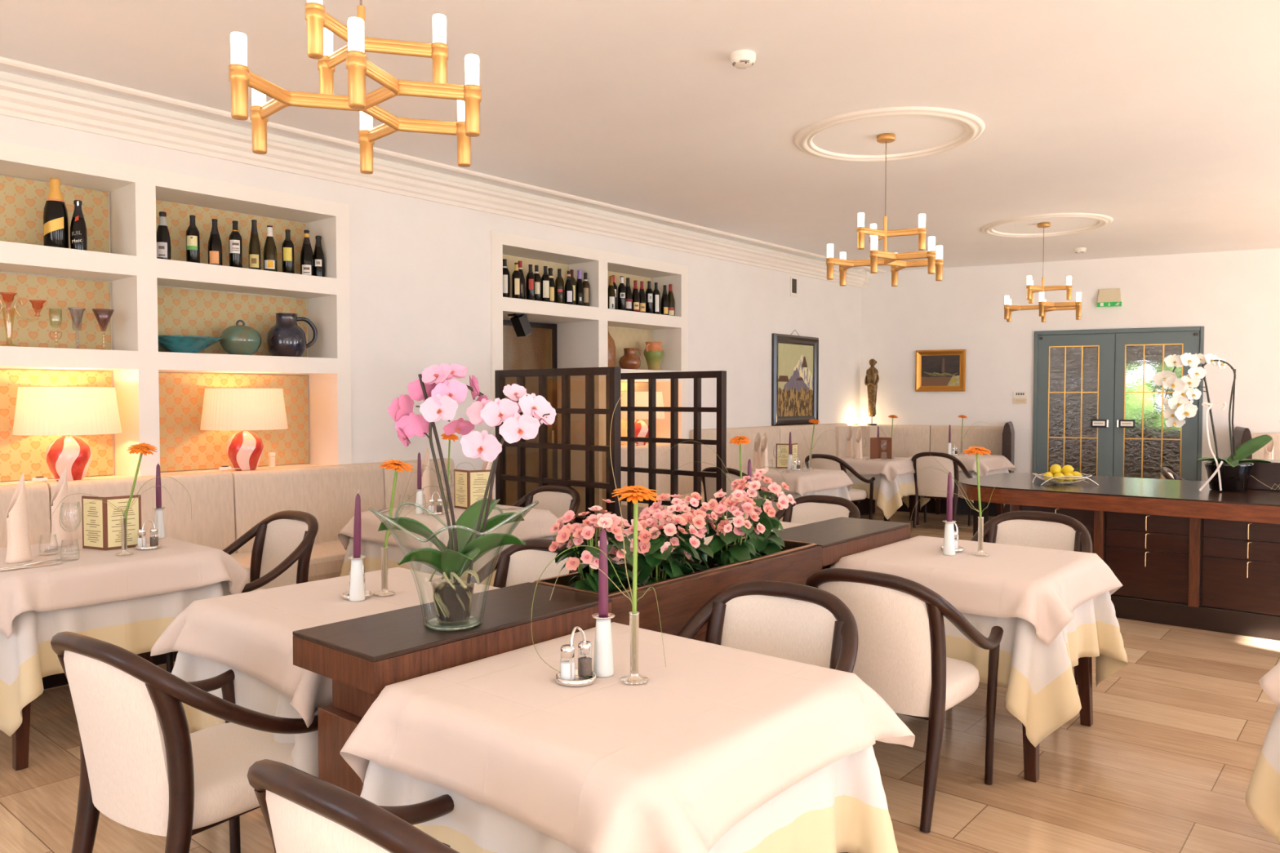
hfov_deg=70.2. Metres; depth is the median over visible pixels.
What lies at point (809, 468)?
bud vase
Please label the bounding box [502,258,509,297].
wine bottle
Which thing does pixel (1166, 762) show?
floor
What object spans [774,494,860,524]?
armchair
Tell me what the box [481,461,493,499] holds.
folded napkin
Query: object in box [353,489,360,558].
taper candle
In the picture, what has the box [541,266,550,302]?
wine bottle
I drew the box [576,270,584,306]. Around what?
wine bottle
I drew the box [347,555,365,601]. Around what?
candle holder
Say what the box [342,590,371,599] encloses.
tray
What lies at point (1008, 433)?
end panel
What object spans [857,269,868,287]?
trim
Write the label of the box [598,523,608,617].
taper candle
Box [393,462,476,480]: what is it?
grass spray
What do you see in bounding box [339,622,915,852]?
tablecloth
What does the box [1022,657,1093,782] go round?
dining table
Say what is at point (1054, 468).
lemon
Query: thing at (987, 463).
tablecloth
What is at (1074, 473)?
lemon
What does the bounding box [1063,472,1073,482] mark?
lemon
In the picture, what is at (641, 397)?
table lamp
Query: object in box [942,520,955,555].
candle holder
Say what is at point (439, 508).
pepper shaker
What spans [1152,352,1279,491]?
orchid
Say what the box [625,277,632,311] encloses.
wine bottle
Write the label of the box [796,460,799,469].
pepper shaker
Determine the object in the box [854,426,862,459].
folded napkin
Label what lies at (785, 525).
tablecloth
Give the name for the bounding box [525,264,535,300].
wine bottle
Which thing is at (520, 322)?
spotlight
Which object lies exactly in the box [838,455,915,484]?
tablecloth
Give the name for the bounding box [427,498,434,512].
salt shaker
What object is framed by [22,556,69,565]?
fork
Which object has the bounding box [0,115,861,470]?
wall
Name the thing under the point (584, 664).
pepper shaker
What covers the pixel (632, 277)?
wallpaper
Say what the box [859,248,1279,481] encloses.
wall
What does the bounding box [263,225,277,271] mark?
wine bottle
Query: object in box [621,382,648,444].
wallpaper
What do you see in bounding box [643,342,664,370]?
ceramic urn
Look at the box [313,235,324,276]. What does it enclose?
wine bottle
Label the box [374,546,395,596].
bud vase
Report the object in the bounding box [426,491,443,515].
stand
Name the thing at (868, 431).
pedestal
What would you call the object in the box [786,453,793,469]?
candle holder
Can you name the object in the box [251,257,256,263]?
print
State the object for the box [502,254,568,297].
wallpaper
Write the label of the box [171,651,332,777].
tablecloth
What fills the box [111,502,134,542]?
print
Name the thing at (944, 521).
drip tray
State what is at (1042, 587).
tablecloth
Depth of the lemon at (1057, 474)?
6.41 m
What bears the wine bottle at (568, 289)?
on the shelving unit at (582, 331)
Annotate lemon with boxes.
[1043,471,1053,482]
[1049,463,1061,474]
[1053,472,1064,482]
[1061,465,1074,474]
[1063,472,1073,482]
[1071,471,1082,482]
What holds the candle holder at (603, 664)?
on the tablecloth at (671, 762)
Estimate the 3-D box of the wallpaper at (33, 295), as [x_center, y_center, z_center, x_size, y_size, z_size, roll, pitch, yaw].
[-3.546,-0.640,5.001,0.020,0.420,1.163,2,2,40]
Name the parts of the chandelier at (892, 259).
bulb, bulb, bulb, arm, bulb, bulb, arm, stem, arm, arm, arm, bulb, bulb, bulb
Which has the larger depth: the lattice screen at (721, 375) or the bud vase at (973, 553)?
the lattice screen at (721, 375)
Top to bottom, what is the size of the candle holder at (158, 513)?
0.144 m
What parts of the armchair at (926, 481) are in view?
leg, leg, backrest, seat frame, arm rail, leg, leg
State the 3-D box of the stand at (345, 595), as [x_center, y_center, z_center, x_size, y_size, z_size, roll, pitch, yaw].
[-0.954,0.511,3.068,0.094,0.130,0.095,1,2,21]
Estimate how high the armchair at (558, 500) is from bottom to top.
0.844 m
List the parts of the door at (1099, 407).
pane, handle, push plate, handle, push plate, pane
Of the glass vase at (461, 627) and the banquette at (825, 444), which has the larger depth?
the banquette at (825, 444)
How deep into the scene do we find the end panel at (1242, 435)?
9.79 m
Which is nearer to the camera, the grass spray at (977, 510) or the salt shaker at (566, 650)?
the salt shaker at (566, 650)
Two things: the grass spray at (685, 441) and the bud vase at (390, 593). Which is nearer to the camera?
the bud vase at (390, 593)
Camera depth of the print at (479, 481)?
5.51 m
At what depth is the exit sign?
10.77 m
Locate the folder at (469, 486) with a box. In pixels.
[453,469,492,509]
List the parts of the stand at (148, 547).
handle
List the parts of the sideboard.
leg, drawer, drawer, handle, handle, drawer, handle, drawer, drawer, drawer, drawer, drawer, handle, handle, handle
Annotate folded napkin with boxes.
[4,474,32,563]
[49,466,73,546]
[421,448,432,506]
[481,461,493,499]
[752,431,760,471]
[760,432,768,471]
[845,425,853,457]
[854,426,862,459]
[1263,432,1274,459]
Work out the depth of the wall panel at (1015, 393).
11.25 m
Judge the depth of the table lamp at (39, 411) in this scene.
4.89 m
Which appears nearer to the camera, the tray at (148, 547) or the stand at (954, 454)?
the tray at (148, 547)
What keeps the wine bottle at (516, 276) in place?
on the shelving unit at (582, 331)
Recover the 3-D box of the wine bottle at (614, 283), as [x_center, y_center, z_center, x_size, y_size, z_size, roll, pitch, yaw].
[-0.250,-1.244,8.486,0.080,0.331,0.079,2,2,40]
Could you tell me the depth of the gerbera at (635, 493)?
2.15 m
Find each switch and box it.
[31,475,47,482]
[218,466,231,471]
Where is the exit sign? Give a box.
[1097,288,1121,306]
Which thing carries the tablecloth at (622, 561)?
on the dining table
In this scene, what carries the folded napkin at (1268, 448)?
on the tablecloth
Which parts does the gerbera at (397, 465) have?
stem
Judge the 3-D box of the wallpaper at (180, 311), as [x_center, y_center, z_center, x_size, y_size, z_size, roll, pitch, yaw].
[-2.718,-0.671,5.978,0.020,0.420,1.143,2,2,40]
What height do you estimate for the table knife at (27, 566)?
0.011 m
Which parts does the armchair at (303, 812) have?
leg, backrest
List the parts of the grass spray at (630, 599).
blade, blade, blade, blade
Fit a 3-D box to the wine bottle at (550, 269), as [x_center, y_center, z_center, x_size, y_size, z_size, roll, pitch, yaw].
[-0.773,-1.214,7.869,0.086,0.311,0.085,2,2,40]
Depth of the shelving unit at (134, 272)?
5.39 m
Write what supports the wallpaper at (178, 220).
attached to the wall at (420, 269)
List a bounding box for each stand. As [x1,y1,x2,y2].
[135,519,159,550]
[342,564,371,599]
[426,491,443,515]
[555,626,595,687]
[791,456,801,470]
[940,522,963,552]
[951,444,959,455]
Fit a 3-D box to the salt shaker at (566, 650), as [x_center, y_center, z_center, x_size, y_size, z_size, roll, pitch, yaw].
[-0.170,0.558,2.144,0.036,0.084,0.036,2,2,40]
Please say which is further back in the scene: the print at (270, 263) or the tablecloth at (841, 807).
the print at (270, 263)
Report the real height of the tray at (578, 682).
0.014 m
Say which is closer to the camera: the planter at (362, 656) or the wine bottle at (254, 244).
the planter at (362, 656)
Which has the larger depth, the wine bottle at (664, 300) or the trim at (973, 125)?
the wine bottle at (664, 300)
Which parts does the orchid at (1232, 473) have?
flower stem, flower stem, pot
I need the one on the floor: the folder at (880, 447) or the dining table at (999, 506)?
the dining table at (999, 506)
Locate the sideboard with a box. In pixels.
[958,458,1279,640]
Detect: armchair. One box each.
[50,631,318,852]
[165,510,318,673]
[247,759,459,852]
[470,538,582,587]
[512,484,580,543]
[676,580,857,673]
[701,466,779,515]
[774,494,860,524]
[804,453,875,519]
[804,568,1003,833]
[911,452,973,528]
[969,511,1093,684]
[1160,466,1183,479]
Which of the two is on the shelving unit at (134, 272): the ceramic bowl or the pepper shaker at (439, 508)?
the ceramic bowl
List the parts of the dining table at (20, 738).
leg, leg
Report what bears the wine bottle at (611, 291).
on the shelving unit at (582, 331)
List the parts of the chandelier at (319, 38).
bulb, bulb, bulb, arm, bulb, arm, arm, bulb, stem, bulb, arm, arm, arm, bulb, bulb, bulb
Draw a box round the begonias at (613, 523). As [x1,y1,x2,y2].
[548,498,644,593]
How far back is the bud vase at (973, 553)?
3.89 m
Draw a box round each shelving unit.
[0,141,351,484]
[489,230,688,546]
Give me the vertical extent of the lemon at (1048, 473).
0.072 m
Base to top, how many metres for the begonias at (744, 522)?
0.448 m
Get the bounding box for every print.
[86,502,100,542]
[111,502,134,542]
[158,245,164,248]
[186,245,197,249]
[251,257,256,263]
[267,260,273,267]
[457,474,466,503]
[472,474,488,498]
[778,451,788,465]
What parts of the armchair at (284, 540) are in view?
leg, leg, arm rail, backrest, leg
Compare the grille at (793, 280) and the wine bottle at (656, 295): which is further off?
the grille at (793, 280)
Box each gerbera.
[123,442,157,549]
[379,459,413,587]
[440,433,458,506]
[612,485,659,670]
[728,435,751,503]
[808,418,820,467]
[888,414,897,437]
[958,414,967,453]
[964,446,991,549]
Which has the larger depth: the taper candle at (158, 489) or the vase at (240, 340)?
the vase at (240, 340)
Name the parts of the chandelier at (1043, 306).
bulb, bulb, arm, arm, arm, bulb, stem, arm, arm, bulb, bulb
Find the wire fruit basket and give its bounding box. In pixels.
[1031,473,1098,485]
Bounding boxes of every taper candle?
[155,462,161,508]
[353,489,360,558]
[417,451,421,488]
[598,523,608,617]
[746,457,751,498]
[788,430,791,454]
[946,468,952,521]
[948,424,951,442]
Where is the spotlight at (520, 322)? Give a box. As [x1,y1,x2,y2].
[507,313,533,337]
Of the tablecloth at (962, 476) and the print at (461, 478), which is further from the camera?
the tablecloth at (962, 476)
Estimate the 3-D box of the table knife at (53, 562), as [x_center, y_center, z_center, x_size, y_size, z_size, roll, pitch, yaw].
[-2.434,0.554,3.627,0.014,0.011,0.228,1,2,37]
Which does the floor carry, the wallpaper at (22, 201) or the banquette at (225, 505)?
the banquette at (225, 505)
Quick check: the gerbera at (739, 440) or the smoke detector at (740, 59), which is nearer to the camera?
the smoke detector at (740, 59)
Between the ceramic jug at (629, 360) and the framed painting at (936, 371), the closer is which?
the ceramic jug at (629, 360)
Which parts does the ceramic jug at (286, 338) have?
handle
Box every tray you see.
[135,543,159,550]
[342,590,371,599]
[347,555,365,559]
[426,511,443,515]
[555,669,595,687]
[591,613,614,619]
[940,546,963,552]
[942,520,955,523]
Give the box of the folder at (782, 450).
[776,443,797,468]
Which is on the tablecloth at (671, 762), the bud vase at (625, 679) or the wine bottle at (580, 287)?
the bud vase at (625, 679)
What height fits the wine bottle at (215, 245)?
0.303 m
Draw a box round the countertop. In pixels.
[958,472,1279,506]
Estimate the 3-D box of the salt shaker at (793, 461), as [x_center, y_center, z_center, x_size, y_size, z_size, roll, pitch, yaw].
[1.439,0.360,8.465,0.036,0.084,0.036,2,2,40]
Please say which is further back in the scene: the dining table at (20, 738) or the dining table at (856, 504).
the dining table at (856, 504)
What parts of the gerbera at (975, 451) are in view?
stem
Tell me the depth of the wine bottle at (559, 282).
7.90 m
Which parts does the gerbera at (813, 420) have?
stem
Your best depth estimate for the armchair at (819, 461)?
9.45 m
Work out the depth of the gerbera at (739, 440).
4.68 m
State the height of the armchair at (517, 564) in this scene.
0.844 m
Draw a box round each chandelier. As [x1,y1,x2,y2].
[228,0,481,173]
[826,133,943,286]
[1004,222,1081,322]
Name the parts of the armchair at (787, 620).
leg, backrest, leg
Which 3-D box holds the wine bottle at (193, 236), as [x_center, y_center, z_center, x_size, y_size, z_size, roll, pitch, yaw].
[-2.741,-1.140,5.579,0.077,0.306,0.077,2,2,40]
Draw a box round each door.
[502,319,557,506]
[1032,326,1204,480]
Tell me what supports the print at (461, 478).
attached to the folder at (469, 486)
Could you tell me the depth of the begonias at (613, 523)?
2.93 m
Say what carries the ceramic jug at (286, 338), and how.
on the shelving unit at (134, 272)
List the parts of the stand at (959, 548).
handle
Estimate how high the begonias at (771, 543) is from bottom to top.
0.507 m
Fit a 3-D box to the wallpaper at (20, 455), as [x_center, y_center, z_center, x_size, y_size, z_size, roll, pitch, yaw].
[-3.546,-0.006,5.021,0.020,0.620,1.163,2,2,40]
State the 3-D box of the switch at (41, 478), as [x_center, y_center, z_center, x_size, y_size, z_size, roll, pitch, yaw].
[-3.221,0.282,4.884,0.029,0.027,0.070,2,2,40]
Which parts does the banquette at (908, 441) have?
backrest, backrest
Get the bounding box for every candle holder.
[151,506,165,538]
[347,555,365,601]
[414,488,424,514]
[591,613,614,677]
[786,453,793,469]
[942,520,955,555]
[946,442,951,454]
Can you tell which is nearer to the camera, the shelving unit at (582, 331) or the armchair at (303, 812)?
the armchair at (303, 812)
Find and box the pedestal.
[835,425,880,507]
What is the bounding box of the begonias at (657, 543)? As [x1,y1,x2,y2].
[625,509,703,588]
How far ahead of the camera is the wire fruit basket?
6.38 m
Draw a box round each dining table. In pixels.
[12,651,152,770]
[853,494,919,524]
[909,495,1002,520]
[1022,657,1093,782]
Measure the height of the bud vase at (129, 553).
0.163 m
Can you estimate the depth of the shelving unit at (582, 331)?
8.29 m
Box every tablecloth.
[0,532,249,639]
[0,581,232,736]
[150,567,500,728]
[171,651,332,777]
[337,502,573,551]
[339,536,555,586]
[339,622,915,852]
[360,745,898,852]
[607,515,805,563]
[615,560,624,564]
[738,466,853,496]
[751,485,850,521]
[828,535,1123,646]
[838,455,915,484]
[846,473,930,519]
[901,467,1008,508]
[908,453,1016,476]
[942,591,1128,747]
[1245,706,1279,844]
[1258,662,1279,709]
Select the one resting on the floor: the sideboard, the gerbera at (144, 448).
the sideboard
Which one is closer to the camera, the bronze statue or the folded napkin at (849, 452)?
the folded napkin at (849, 452)
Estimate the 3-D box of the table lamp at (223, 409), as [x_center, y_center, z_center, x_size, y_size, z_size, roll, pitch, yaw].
[-2.523,0.018,5.812,0.514,0.520,0.514,-1,2,-18]
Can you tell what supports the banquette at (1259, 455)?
on the floor
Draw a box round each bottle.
[43,177,69,248]
[70,200,87,250]
[155,211,171,259]
[186,214,199,262]
[208,218,222,265]
[228,220,242,267]
[248,219,260,269]
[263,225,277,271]
[281,229,294,273]
[300,230,313,275]
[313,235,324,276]
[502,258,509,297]
[511,262,520,298]
[518,260,525,299]
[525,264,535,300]
[533,265,541,301]
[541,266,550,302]
[547,267,555,302]
[555,268,564,303]
[564,271,573,304]
[569,269,576,305]
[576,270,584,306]
[582,272,589,306]
[607,275,615,309]
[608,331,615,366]
[611,275,617,309]
[617,275,626,310]
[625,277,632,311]
[631,280,639,311]
[639,281,646,312]
[644,280,653,313]
[653,282,660,314]
[660,284,668,315]
[667,284,675,315]
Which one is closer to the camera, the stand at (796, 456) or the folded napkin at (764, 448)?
the folded napkin at (764, 448)
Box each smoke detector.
[729,49,755,68]
[1073,247,1086,253]
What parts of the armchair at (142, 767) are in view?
leg, backrest, leg, arm rail, seat frame, leg, seat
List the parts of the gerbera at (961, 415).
stem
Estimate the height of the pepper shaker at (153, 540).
0.084 m
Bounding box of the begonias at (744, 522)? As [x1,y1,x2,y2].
[698,489,767,568]
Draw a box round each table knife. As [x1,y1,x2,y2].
[0,561,59,568]
[0,562,64,572]
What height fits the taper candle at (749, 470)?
0.240 m
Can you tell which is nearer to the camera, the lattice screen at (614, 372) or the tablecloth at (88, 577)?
the tablecloth at (88, 577)
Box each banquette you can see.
[0,457,454,688]
[602,422,875,532]
[860,424,1004,516]
[1250,432,1279,460]
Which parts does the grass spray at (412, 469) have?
blade, blade, blade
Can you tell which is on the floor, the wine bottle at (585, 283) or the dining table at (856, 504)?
the dining table at (856, 504)
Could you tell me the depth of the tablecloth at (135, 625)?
3.54 m
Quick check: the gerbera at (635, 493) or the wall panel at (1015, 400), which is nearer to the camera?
the gerbera at (635, 493)
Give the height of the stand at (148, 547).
0.130 m
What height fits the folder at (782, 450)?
0.235 m
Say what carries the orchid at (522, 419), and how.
in the glass vase at (461, 627)
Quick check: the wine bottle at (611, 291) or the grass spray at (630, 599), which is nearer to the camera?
the grass spray at (630, 599)
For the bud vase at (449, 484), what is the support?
on the tablecloth at (537, 523)
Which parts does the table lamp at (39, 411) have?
lamp shade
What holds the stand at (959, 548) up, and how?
on the tablecloth at (1042, 587)
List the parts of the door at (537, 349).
handle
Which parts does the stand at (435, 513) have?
handle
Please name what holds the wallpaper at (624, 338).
attached to the shelving unit at (582, 331)
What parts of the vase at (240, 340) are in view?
loop handle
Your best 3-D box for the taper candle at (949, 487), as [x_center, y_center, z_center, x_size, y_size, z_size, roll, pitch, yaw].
[1.325,0.301,3.895,0.024,0.240,0.024,2,2,40]
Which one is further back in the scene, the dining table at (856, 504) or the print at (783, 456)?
the dining table at (856, 504)
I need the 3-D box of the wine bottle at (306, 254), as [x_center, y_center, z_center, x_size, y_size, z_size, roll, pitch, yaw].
[-2.252,-1.166,6.155,0.086,0.321,0.084,2,2,40]
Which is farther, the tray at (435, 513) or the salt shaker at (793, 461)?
the salt shaker at (793, 461)
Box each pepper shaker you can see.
[149,528,158,546]
[436,498,442,512]
[577,640,591,677]
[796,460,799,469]
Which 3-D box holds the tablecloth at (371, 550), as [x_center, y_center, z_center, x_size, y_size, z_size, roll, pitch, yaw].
[-1.107,0.821,5.417,1.085,0.627,1.091,2,2,40]
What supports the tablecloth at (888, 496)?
on the dining table at (856, 504)
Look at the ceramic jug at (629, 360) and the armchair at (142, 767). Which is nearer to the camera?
the armchair at (142, 767)
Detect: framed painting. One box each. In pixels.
[771,329,818,426]
[915,349,965,391]
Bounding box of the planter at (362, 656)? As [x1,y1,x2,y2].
[292,516,910,796]
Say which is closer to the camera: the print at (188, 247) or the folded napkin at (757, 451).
the print at (188, 247)
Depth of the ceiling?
5.04 m
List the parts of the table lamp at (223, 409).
lamp shade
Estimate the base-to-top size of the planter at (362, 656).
0.820 m
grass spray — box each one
[49,476,191,533]
[383,469,457,549]
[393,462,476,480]
[531,390,666,675]
[660,440,788,490]
[907,453,1009,533]
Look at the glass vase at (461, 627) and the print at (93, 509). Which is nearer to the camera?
the glass vase at (461, 627)
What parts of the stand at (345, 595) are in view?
handle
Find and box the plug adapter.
[267,452,275,467]
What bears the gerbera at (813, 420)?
in the bud vase at (809, 468)
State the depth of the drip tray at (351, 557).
3.01 m
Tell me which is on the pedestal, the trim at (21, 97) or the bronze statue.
the bronze statue
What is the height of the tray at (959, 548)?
0.014 m
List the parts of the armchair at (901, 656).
backrest, arm rail, seat frame, leg, seat, leg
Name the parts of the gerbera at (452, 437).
stem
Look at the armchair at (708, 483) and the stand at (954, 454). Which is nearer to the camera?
the armchair at (708, 483)
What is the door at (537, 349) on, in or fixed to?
attached to the shelving unit at (582, 331)
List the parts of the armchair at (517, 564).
leg, backrest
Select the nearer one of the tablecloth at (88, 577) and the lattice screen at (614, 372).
the tablecloth at (88, 577)
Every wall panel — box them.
[1013,391,1026,396]
[1013,398,1026,403]
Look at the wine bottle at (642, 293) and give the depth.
8.74 m
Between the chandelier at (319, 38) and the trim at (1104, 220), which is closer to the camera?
the chandelier at (319, 38)
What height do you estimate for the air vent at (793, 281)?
0.225 m
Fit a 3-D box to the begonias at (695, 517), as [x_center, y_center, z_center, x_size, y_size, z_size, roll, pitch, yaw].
[0.161,0.467,3.375,0.286,0.445,0.307,2,2,40]
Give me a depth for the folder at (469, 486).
5.51 m
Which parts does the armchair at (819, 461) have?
backrest, arm rail, leg, seat, leg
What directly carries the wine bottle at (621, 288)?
on the shelving unit at (582, 331)
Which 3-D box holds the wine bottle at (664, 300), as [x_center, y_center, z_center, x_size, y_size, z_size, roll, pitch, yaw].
[0.246,-1.248,9.025,0.083,0.306,0.082,2,2,40]
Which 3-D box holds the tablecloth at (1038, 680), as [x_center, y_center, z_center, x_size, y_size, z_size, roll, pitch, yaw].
[1.416,0.868,3.907,1.085,0.627,1.091,2,2,40]
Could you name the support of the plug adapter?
on the shelving unit at (134, 272)
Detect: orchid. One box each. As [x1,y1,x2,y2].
[377,363,556,622]
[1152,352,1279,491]
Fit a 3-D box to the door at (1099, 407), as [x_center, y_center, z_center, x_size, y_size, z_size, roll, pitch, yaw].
[5.646,-0.038,10.826,1.780,2.240,0.119,1,2,26]
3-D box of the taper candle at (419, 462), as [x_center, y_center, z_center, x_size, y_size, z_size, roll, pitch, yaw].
[-1.279,0.258,5.276,0.024,0.240,0.024,2,2,40]
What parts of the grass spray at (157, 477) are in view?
blade, blade, blade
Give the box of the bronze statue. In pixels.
[864,359,879,425]
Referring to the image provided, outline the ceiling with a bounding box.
[0,0,1279,272]
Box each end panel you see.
[1001,421,1014,513]
[1231,426,1252,458]
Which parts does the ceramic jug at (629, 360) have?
handle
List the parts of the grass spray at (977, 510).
blade, blade, blade, blade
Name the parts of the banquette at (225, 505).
backrest, backrest, seat, backrest, backrest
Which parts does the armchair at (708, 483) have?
leg, backrest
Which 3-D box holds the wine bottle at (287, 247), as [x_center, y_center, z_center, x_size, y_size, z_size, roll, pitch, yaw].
[-2.340,-1.155,6.052,0.077,0.306,0.076,2,2,40]
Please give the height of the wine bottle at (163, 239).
0.301 m
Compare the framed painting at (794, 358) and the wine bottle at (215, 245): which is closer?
the wine bottle at (215, 245)
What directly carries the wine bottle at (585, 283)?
on the shelving unit at (582, 331)
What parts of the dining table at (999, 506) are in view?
leg, leg, leg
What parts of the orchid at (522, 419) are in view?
flower stem, flower stem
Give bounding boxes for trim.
[0,56,886,287]
[793,106,985,161]
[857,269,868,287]
[980,213,1113,237]
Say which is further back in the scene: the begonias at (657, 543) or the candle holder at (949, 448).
the candle holder at (949, 448)
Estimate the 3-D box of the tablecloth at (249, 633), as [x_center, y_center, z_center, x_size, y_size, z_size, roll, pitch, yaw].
[-0.925,0.689,3.081,1.052,0.228,1.055,2,2,40]
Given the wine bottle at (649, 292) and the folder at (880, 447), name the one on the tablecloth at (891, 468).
the folder at (880, 447)
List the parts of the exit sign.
sign panel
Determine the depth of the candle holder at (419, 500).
5.26 m
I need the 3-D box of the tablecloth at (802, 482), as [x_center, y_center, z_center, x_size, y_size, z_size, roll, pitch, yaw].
[1.323,0.522,8.423,1.052,0.228,1.055,2,2,40]
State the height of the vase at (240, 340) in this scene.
0.233 m
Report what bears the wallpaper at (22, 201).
attached to the wall at (420, 269)
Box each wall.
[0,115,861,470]
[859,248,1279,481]
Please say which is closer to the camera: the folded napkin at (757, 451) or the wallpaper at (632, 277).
the folded napkin at (757, 451)
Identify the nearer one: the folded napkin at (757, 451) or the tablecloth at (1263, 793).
the tablecloth at (1263, 793)
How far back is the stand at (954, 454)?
10.71 m
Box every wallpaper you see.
[0,175,109,253]
[0,271,111,350]
[0,368,113,481]
[155,200,306,274]
[157,285,307,357]
[158,372,308,471]
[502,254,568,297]
[607,271,652,309]
[608,326,652,369]
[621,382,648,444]
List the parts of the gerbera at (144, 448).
stem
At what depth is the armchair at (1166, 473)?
7.58 m
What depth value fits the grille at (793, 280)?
10.74 m
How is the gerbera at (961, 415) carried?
in the bud vase
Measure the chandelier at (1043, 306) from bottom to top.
0.905 m
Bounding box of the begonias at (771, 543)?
[715,468,797,556]
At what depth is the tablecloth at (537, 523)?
5.23 m
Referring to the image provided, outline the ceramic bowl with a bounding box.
[158,335,222,353]
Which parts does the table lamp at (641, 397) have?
lamp shade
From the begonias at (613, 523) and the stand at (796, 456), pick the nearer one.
the begonias at (613, 523)
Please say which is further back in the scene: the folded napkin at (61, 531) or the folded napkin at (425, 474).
the folded napkin at (425, 474)
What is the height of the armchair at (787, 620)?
0.844 m
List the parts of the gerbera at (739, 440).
stem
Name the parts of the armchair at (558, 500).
leg, arm rail, backrest, leg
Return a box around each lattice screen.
[494,366,621,563]
[605,370,726,528]
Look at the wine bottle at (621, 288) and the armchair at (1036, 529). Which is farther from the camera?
the wine bottle at (621, 288)
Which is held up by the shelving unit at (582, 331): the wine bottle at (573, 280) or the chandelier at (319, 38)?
the wine bottle at (573, 280)
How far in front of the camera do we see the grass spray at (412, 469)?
3.10 m
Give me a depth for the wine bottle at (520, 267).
7.58 m
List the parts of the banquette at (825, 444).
backrest, seat, backrest, backrest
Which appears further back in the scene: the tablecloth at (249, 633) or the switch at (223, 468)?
the switch at (223, 468)
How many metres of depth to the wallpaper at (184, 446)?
5.90 m
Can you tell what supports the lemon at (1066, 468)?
on the lemon
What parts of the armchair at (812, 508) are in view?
leg, backrest, leg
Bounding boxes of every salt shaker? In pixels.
[137,528,146,546]
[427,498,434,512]
[560,644,574,680]
[792,460,796,469]
[954,531,958,549]
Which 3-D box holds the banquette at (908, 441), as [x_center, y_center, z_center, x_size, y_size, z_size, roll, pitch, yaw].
[3.617,0.527,11.464,1.776,1.070,0.621,1,2,26]
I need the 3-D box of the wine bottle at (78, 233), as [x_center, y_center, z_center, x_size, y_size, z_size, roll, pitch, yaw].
[-3.135,-1.117,5.083,0.084,0.291,0.082,2,2,40]
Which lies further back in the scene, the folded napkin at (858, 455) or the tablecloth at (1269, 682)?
the folded napkin at (858, 455)
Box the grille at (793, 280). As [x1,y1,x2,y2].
[791,278,796,293]
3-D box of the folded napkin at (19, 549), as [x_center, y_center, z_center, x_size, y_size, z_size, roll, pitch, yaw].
[-2.559,0.375,3.741,0.089,0.358,0.107,0,2,2]
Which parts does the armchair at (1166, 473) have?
leg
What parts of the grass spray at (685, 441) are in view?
blade, blade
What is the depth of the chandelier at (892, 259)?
5.73 m
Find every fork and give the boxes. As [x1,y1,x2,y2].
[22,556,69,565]
[43,544,75,552]
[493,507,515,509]
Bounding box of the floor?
[0,506,1279,852]
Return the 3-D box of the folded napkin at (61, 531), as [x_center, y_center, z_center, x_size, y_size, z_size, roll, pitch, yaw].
[-2.647,0.362,4.156,0.089,0.358,0.107,0,2,2]
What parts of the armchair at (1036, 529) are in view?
leg, arm rail, backrest, leg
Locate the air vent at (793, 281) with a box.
[790,276,797,297]
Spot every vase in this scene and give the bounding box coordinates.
[115,516,133,555]
[219,320,261,355]
[368,501,538,631]
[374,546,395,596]
[443,484,450,512]
[619,611,648,684]
[806,452,813,470]
[972,516,988,555]
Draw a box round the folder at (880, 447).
[870,437,892,458]
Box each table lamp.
[1,386,121,484]
[196,388,288,472]
[621,391,665,446]
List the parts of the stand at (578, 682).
handle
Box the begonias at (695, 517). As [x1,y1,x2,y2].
[639,492,717,577]
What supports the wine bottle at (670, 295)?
on the shelving unit at (582, 331)
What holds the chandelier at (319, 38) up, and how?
hanging from the ceiling
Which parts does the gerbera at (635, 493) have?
stem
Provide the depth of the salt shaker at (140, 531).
4.03 m
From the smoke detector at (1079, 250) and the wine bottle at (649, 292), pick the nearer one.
the wine bottle at (649, 292)
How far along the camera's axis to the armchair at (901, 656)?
3.04 m
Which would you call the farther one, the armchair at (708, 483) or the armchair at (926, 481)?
the armchair at (926, 481)
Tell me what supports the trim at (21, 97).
attached to the wall at (420, 269)
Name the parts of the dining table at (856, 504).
leg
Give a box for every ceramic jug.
[266,312,317,356]
[618,347,641,369]
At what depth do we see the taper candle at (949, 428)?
10.73 m
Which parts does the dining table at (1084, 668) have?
leg, leg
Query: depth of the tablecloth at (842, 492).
8.15 m
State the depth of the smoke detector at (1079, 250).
10.05 m
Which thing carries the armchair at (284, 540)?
on the floor
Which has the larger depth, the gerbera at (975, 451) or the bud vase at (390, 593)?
the gerbera at (975, 451)
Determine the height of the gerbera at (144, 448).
0.455 m
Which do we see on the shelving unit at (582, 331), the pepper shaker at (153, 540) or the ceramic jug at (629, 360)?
the ceramic jug at (629, 360)

